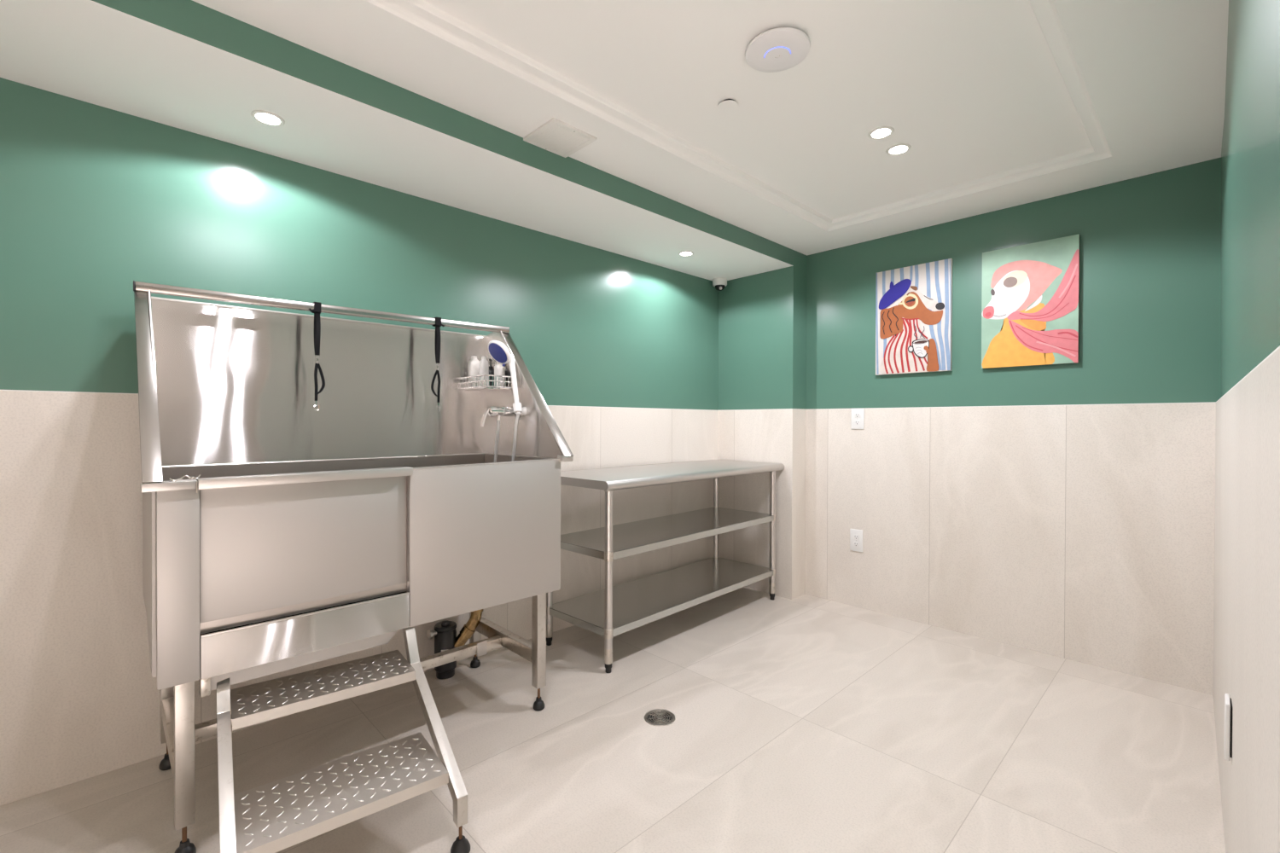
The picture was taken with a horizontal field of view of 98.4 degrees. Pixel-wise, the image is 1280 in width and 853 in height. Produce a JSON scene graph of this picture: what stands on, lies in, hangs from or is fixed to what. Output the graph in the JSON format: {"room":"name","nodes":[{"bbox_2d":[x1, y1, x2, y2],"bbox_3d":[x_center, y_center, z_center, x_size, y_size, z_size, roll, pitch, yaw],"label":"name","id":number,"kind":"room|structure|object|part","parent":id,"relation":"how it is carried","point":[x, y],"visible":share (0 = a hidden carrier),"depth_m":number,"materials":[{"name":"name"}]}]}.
{"room":"dog washing room","nodes":[
{"label":"dog washing room","id":0,"kind":"room"},
{"bbox_2d":[0,77,718,806],"bbox_3d":[-1.343,-0.120,2.420,5.266,2.600,0.120,0,1,-44],"label":"wall","id":1,"kind":"structure","parent":0,"point":[621,352],"depth_m":1.97,"materials":[{"name":"paint"}]},
{"bbox_2d":[0,0,793,280],"bbox_3d":[-1.035,-1.250,2.182,5.146,0.336,0.636,0,1,-44],"label":"ceiling","id":2,"kind":"structure","parent":0,"point":[190,66],"depth_m":1.97,"materials":[{"name":"white paint"}]},
{"bbox_2d":[250,110,285,126],"bbox_3d":[-1.303,-1.079,1.937,0.100,0.005,0.100,0,1,-44],"label":"recessed light","id":3,"kind":"object","parent":2,"relation":"in","point":[267,118],"visible":1,"depth_m":1.94,"materials":[{"name":"white glass"}]},
{"bbox_2d":[678,250,693,256],"bbox_3d":[0.289,-1.085,3.472,0.100,0.005,0.100,0,1,-44],"label":"recessed light","id":4,"kind":"object","parent":2,"relation":"in","point":[685,253],"visible":1,"depth_m":3.47,"materials":[{"name":"white glass"}]},
{"bbox_2d":[712,277,727,290],"bbox_3d":[0.591,-1.048,4.092,0.106,0.086,0.106,0,1,-44],"label":"security camera","id":5,"kind":"object","parent":2,"relation":"attached to","point":[719,283],"visible":1,"depth_m":4.06,"materials":[{"name":"white plastic"}]},
{"bbox_2d":[0,587,1225,852],"bbox_3d":[0.293,1.244,0.955,5.580,0.100,4.520,0,1,-44],"label":"floor","id":6,"kind":"structure","parent":0,"point":[805,724],"depth_m":2.00,"materials":[{"name":"tile"}]},
{"bbox_2d":[216,626,470,852],"bbox_3d":[-0.871,0.942,1.592,0.570,0.490,0.595,0,1,-38],"label":"step ladder","id":7,"kind":"object","parent":6,"relation":"on","point":[275,817],"visible":0.99,"depth_m":1.54,"materials":[{"name":"metal"}]},
{"bbox_3d":[-0.500,1.123,1.540,0.010,0.050,0.009,0,1,-44],"label":"levelling rod","id":8,"kind":"part","parent":7,"relation":"part of","materials":[{"name":"metal"}]},
{"bbox_2d":[133,280,573,852],"bbox_3d":[-1.009,0.348,2.124,1.371,1.670,0.676,0,1,-44],"label":"bathtub","id":9,"kind":"object","parent":6,"relation":"on","point":[280,533],"depth_m":1.99,"materials":[{"name":"silver metal"}]},
{"bbox_3d":[-1.475,0.113,1.675,0.004,1.143,0.670,0,1,-44],"label":"panel","id":10,"kind":"part","parent":9,"relation":"part of","materials":[{"name":"metal"}]},
{"bbox_3d":[-1.637,0.887,1.918,0.042,0.400,0.042,0,1,-44],"label":"leg","id":11,"kind":"part","parent":9,"relation":"part of","materials":[{"name":"metal"}]},
{"bbox_3d":[-1.242,0.428,1.488,0.088,0.528,0.030,0,1,-44],"label":"corner post","id":12,"kind":"part","parent":9,"relation":"part of","materials":[{"name":"metal"}]},
{"bbox_3d":[-1.252,0.891,1.518,0.042,0.400,0.042,0,1,-44],"label":"leg","id":13,"kind":"part","parent":9,"relation":"part of","materials":[{"name":"metal"}]},
{"bbox_3d":[-1.252,1.116,1.520,0.011,0.060,0.010,0,1,-44],"label":"levelling rod","id":14,"kind":"part","parent":9,"relation":"part of","materials":[{"name":"metal"}]},
{"bbox_3d":[-1.016,0.355,1.722,0.559,0.375,0.014,0,1,-44],"label":"sliding door","id":15,"kind":"part","parent":9,"relation":"part of","materials":[{"name":"metal"}]},
{"bbox_3d":[-1.007,0.633,1.717,0.564,0.118,0.030,0,1,-44],"label":"panel","id":16,"kind":"part","parent":9,"relation":"part of","materials":[{"name":"metal"}]},
{"bbox_2d":[309,302,325,411],"bbox_3d":[-1.258,-0.271,2.151,0.058,0.420,0.043,0,1,-44],"label":"grooming tether","id":17,"kind":"object","parent":9,"relation":"hanging from","point":[317,305],"visible":0.99,"depth_m":2.14,"materials":[{"name":"black fabric"}]},
{"bbox_3d":[-1.245,0.113,2.359,1.280,1.134,0.004,0,1,-44],"label":"panel","id":18,"kind":"part","parent":9,"relation":"part of","materials":[{"name":"metal"}]},
{"bbox_3d":[-1.143,-0.465,2.262,1.364,0.047,0.030,0,1,-44],"label":"restraint rail","id":19,"kind":"part","parent":9,"relation":"part of","materials":[{"name":"metal"}]},
{"bbox_2d":[162,453,558,634],"bbox_3d":[-1.024,0.359,2.131,1.276,0.447,0.634,0,1,-44],"label":"basin","id":20,"kind":"object","parent":9,"relation":"in","point":[261,559],"depth_m":1.82,"materials":[{"name":"silver metal"}]},
{"bbox_2d":[430,316,445,411],"bbox_3d":[-0.912,-0.279,2.485,0.058,0.420,0.043,0,1,-44],"label":"grooming tether","id":21,"kind":"object","parent":9,"relation":"hanging from","point":[437,336],"visible":1,"depth_m":2.48,"materials":[{"name":"black fabric"}]},
{"bbox_3d":[-0.809,0.884,2.716,0.042,0.400,0.042,0,1,-44],"label":"leg","id":22,"kind":"part","parent":9,"relation":"part of","materials":[{"name":"metal"}]},
{"bbox_3d":[-0.573,0.417,2.132,0.633,0.550,0.028,0,1,-44],"label":"panel","id":23,"kind":"part","parent":9,"relation":"part of","materials":[{"name":"metal"}]},
{"bbox_2d":[456,374,512,390],"bbox_3d":[-0.736,-0.205,2.636,0.155,0.061,0.286,0,1,-44],"label":"wire basket","id":24,"kind":"object","parent":9,"relation":"attached to","point":[462,386],"visible":0.91,"depth_m":2.57,"materials":[{"name":"silver metal"}]},
{"bbox_2d":[467,355,479,387],"bbox_3d":[-0.791,-0.260,2.639,0.052,0.150,0.078,0,0,-31],"label":"bottle","id":25,"kind":"object","parent":24,"relation":"on","point":[473,366],"visible":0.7,"depth_m":2.61,"materials":[{"name":"grey plastic"}]},
{"bbox_2d":[478,356,488,386],"bbox_3d":[-0.730,-0.256,2.583,0.040,0.142,0.040,0,1,-44],"label":"bottle","id":26,"kind":"object","parent":24,"relation":"on","point":[484,366],"visible":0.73,"depth_m":2.57,"materials":[{"name":"grey plastic"}]},
{"bbox_2d":[488,359,494,385],"bbox_3d":[-0.722,-0.255,2.675,0.044,0.140,0.050,0,1,-44],"label":"bottle","id":27,"kind":"object","parent":24,"relation":"in","point":[491,369],"visible":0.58,"depth_m":2.66,"materials":[{"name":"black plastic"}]},
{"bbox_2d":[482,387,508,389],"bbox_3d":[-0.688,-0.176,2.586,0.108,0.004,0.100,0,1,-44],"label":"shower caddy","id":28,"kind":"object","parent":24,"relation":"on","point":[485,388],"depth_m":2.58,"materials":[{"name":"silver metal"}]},
{"bbox_2d":[494,361,505,386],"bbox_3d":[-0.665,-0.244,2.612,0.046,0.120,0.046,0,1,-44],"label":"bottle","id":29,"kind":"object","parent":24,"relation":"in","point":[498,369],"visible":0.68,"depth_m":2.59,"materials":[{"name":"grey plastic"}]},
{"bbox_2d":[480,406,523,426],"bbox_3d":[-0.630,-0.049,2.504,0.188,0.101,0.068,0,1,-44],"label":"mixer tap","id":30,"kind":"object","parent":9,"relation":"attached to","point":[497,412],"visible":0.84,"depth_m":2.48,"materials":[{"name":"silver metal"}]},
{"bbox_3d":[-0.678,-0.045,2.462,0.064,0.092,0.021,0,0,-35],"label":"lever","id":31,"kind":"part","parent":30,"relation":"part of","materials":[{"name":"silver metal"}]},
{"bbox_2d":[487,340,520,462],"bbox_3d":[-0.615,-0.007,2.530,0.186,0.772,0.094,0,0,16],"label":"shower","id":32,"kind":"object","parent":9,"relation":"attached to","point":[497,350],"visible":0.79,"depth_m":2.51,"materials":[{"name":"white plastic"}]},
{"bbox_3d":[-0.580,-0.202,2.522,0.056,0.300,0.141,0,1,-44],"label":"handle","id":33,"kind":"part","parent":32,"relation":"part of","materials":[{"name":"white plastic"}]},
{"bbox_2d":[512,402,522,413],"bbox_3d":[-0.550,-0.083,2.483,0.040,0.051,0.050,0,1,-44],"label":"holder","id":34,"kind":"object","parent":9,"relation":"on","point":[517,406],"depth_m":2.47,"materials":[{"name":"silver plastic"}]},
{"bbox_3d":[-0.544,-0.080,2.499,0.071,0.057,0.064,0,1,-44],"label":"shower bracket","id":35,"kind":"part","parent":9,"relation":"part of","materials":[{"name":"white plastic"}]},
{"bbox_3d":[-0.545,-0.071,2.517,0.048,0.038,0.038,0,1,-44],"label":"wall plate","id":36,"kind":"part","parent":9,"relation":"part of","materials":[{"name":"white plastic"}]},
{"bbox_3d":[-0.553,0.100,2.564,0.004,1.161,0.670,0,1,-44],"label":"panel","id":37,"kind":"part","parent":9,"relation":"part of","materials":[{"name":"metal"}]},
{"bbox_3d":[-0.424,0.888,2.316,0.042,0.400,0.042,0,1,-44],"label":"leg","id":38,"kind":"part","parent":9,"relation":"part of","materials":[{"name":"metal"}]},
{"bbox_3d":[-0.424,1.113,2.318,0.011,0.060,0.010,0,1,-44],"label":"levelling rod","id":39,"kind":"part","parent":9,"relation":"part of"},
{"bbox_2d":[426,620,456,679],"bbox_3d":[-0.933,1.050,2.604,0.137,0.258,0.102,0,1,-44],"label":"canister","id":40,"kind":"object","parent":6,"relation":"on","point":[445,632],"visible":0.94,"depth_m":2.58,"materials":[{"name":"black plastic"}]},
{"bbox_2d":[644,709,675,727],"bbox_3d":[0.081,1.183,2.247,0.128,0.004,0.128,0,1,-44],"label":"floor drain","id":41,"kind":"object","parent":6,"relation":"on","point":[654,718],"visible":1,"depth_m":2.24,"materials":[{"name":"silver metal"}]},
{"bbox_2d":[546,459,784,673],"bbox_3d":[0.209,0.716,3.397,0.581,0.922,1.648,1,1,44],"label":"work table","id":42,"kind":"object","parent":6,"relation":"on","point":[610,612],"visible":0.91,"depth_m":3.15,"materials":[{"name":"silver metal"}]},
{"bbox_2d":[546,605,552,615],"bbox_3d":[-0.491,0.989,2.980,0.045,0.046,0.045,1,1,44],"label":"socket","id":43,"kind":"object","parent":42,"relation":"attached to","point":[549,608],"depth_m":2.96,"materials":[{"name":"silver metal"}]},
{"bbox_3d":[-0.490,0.681,2.978,0.039,0.764,0.039,1,1,44],"label":"leg","id":44,"kind":"part","parent":42,"relation":"part of","materials":[{"name":"silver metal"}]},
{"bbox_3d":[-0.150,0.684,2.653,0.039,0.764,0.039,1,1,44],"label":"leg","id":45,"kind":"part","parent":42,"relation":"part of","materials":[{"name":"silver metal"}]},
{"bbox_2d":[604,628,613,639],"bbox_3d":[-0.151,0.992,2.655,0.045,0.046,0.045,1,1,44],"label":"socket","id":46,"kind":"object","parent":42,"relation":"attached to","point":[608,632],"depth_m":2.64,"materials":[{"name":"silver metal"}]},
{"bbox_2d":[604,551,613,562],"bbox_3d":[-0.150,0.622,2.653,0.045,0.046,0.045,1,1,44],"label":"socket","id":47,"kind":"object","parent":42,"relation":"attached to","point":[608,555],"depth_m":2.63,"materials":[{"name":"silver metal"}]},
{"bbox_2d":[549,557,773,636],"bbox_3d":[0.204,0.988,3.367,0.502,0.038,1.544,1,1,44],"label":"shelf","id":48,"kind":"object","parent":42,"relation":"attached to","point":[639,602],"depth_m":3.18,"materials":[{"name":"silver metal"}]},
{"bbox_2d":[560,507,773,559],"bbox_3d":[0.205,0.618,3.364,0.502,0.038,1.544,1,1,44],"label":"shelf","id":49,"kind":"object","parent":42,"relation":"attached to","point":[631,538],"depth_m":3.17,"materials":[{"name":"silver metal"}]},
{"bbox_3d":[0.560,0.676,4.077,0.039,0.764,0.039,1,1,44],"label":"leg","id":50,"kind":"part","parent":42,"relation":"part of","materials":[{"name":"silver metal"}]},
{"bbox_3d":[0.900,0.679,3.752,0.039,0.764,0.039,1,1,44],"label":"leg","id":51,"kind":"part","parent":42,"relation":"part of","materials":[{"name":"silver metal"}]},
{"bbox_2d":[192,0,1228,255],"bbox_3d":[0.555,-1.289,0.659,5.322,0.228,3.765,0,1,-44],"label":"ceiling","id":52,"kind":"structure","parent":0,"point":[997,104],"depth_m":1.97,"materials":[{"name":"white paint"}]},
{"bbox_2d":[523,117,596,157],"bbox_3d":[-0.331,-1.182,2.275,0.216,0.013,0.220,0,1,-44],"label":"ceiling vent","id":53,"kind":"object","parent":52,"relation":"in","point":[555,136],"visible":1,"depth_m":2.26,"materials":[{"name":"white metal"}]},
{"bbox_2d":[530,124,587,154],"bbox_3d":[-0.331,-1.181,2.275,0.172,0.004,0.176,0,1,-44],"label":"grille","id":54,"kind":"object","parent":53,"relation":"attached to","point":[557,139],"depth_m":2.27,"materials":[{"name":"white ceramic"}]},
{"bbox_2d":[718,98,738,111],"bbox_3d":[0.335,-1.220,2.097,0.074,0.011,0.074,0,1,-44],"label":"sprinkler cover","id":55,"kind":"object","parent":52,"relation":"attached to","point":[727,105],"visible":1,"depth_m":2.09,"materials":[{"name":"white plastic"}]},
{"bbox_2d":[744,27,810,72],"bbox_3d":[0.439,-1.203,1.767,0.203,0.038,0.203,0,1,-44],"label":"wireless access point","id":56,"kind":"object","parent":52,"relation":"attached to","point":[780,49],"visible":1,"depth_m":1.74,"materials":[{"name":"white plastic"}]},
{"bbox_2d":[867,126,894,139],"bbox_3d":[1.004,-1.222,2.303,0.100,0.005,0.100,0,1,-44],"label":"recessed light","id":57,"kind":"object","parent":52,"relation":"in","point":[881,132],"visible":1,"depth_m":2.30,"materials":[{"name":"white glass"}]},
{"bbox_2d":[885,143,911,155],"bbox_3d":[1.142,-1.223,2.443,0.100,0.005,0.100,0,1,-44],"label":"recessed light","id":58,"kind":"object","parent":52,"relation":"in","point":[897,149],"visible":1,"depth_m":2.44,"materials":[{"name":"white glass"}]},
{"bbox_2d":[717,250,806,599],"bbox_3d":[0.886,-0.126,4.128,0.314,2.600,0.755,0,1,-44],"label":"wall","id":59,"kind":"structure","parent":0,"point":[761,418],"depth_m":3.90,"materials":[{"name":"ceramic"}]},
{"bbox_2d":[804,157,1221,695],"bbox_3d":[2.032,-0.116,3.066,0.138,2.600,2.365,0,1,-44],"label":"wall","id":60,"kind":"structure","parent":0,"point":[1067,511],"depth_m":2.87,"materials":[{"name":"ceramic"}]},
{"bbox_2d":[849,529,863,552],"bbox_3d":[1.412,0.744,3.606,0.010,0.142,0.086,0,1,-44],"label":"wall outlet","id":61,"kind":"object","parent":60,"relation":"attached to","point":[856,536],"visible":1,"depth_m":3.60,"materials":[{"name":"white plastic"}]},
{"bbox_2d":[853,541,859,546],"bbox_3d":[1.410,0.767,3.604,0.003,0.031,0.037,0,1,-44],"label":"receptacle","id":62,"kind":"object","parent":61,"relation":"attached to","point":[855,544],"depth_m":3.60,"materials":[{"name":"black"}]},
{"bbox_2d":[853,534,859,540],"bbox_3d":[1.410,0.720,3.604,0.003,0.031,0.037,0,1,-44],"label":"receptacle","id":63,"kind":"object","parent":61,"relation":"attached to","point":[856,537],"depth_m":3.60,"materials":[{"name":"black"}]},
{"bbox_2d":[850,408,864,429],"bbox_3d":[1.416,-0.050,3.598,0.010,0.135,0.086,0,1,-44],"label":"wall outlet","id":64,"kind":"object","parent":60,"relation":"attached to","point":[858,415],"visible":1,"depth_m":3.59,"materials":[{"name":"white plastic"}]},
{"bbox_2d":[854,419,860,424],"bbox_3d":[1.414,-0.027,3.596,0.003,0.031,0.037,0,1,-44],"label":"receptacle","id":65,"kind":"object","parent":64,"relation":"attached to","point":[856,421],"depth_m":3.60,"materials":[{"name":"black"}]},
{"bbox_2d":[854,413,860,418],"bbox_3d":[1.414,-0.074,3.596,0.003,0.031,0.037,0,1,-44],"label":"receptacle","id":66,"kind":"object","parent":64,"relation":"attached to","point":[856,415],"depth_m":3.60,"materials":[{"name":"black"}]},
{"bbox_2d":[875,258,953,375],"bbox_3d":[1.645,-0.646,3.341,0.035,0.644,0.432,0,1,-44],"label":"painting","id":67,"kind":"object","parent":60,"relation":"attached to","point":[914,303],"visible":1,"depth_m":3.32,"materials":[{"name":"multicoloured paper"}]},
{"bbox_2d":[981,233,1080,368],"bbox_3d":[2.051,-0.641,2.922,0.031,0.641,0.426,0,1,-44],"label":"painting","id":68,"kind":"object","parent":60,"relation":"attached to","point":[1030,293],"visible":1,"depth_m":2.90,"materials":[{"name":"multicoloured fabric"}]},
{"bbox_2d":[1212,0,1279,852],"bbox_3d":[0.686,-0.102,0.528,5.322,2.600,0.178,0,1,-44],"label":"wall","id":69,"kind":"structure","parent":0,"point":[1247,603],"depth_m":1.02,"materials":[{"name":"ceramic"}]},
{"bbox_2d":[1224,693,1232,761],"bbox_3d":[1.474,0.752,1.385,0.080,0.140,0.014,0,1,-44],"label":"wall outlet","id":70,"kind":"object","parent":69,"relation":"attached to","point":[1228,705],"visible":0.9,"depth_m":1.36,"materials":[{"name":"white plastic"}]}
]}

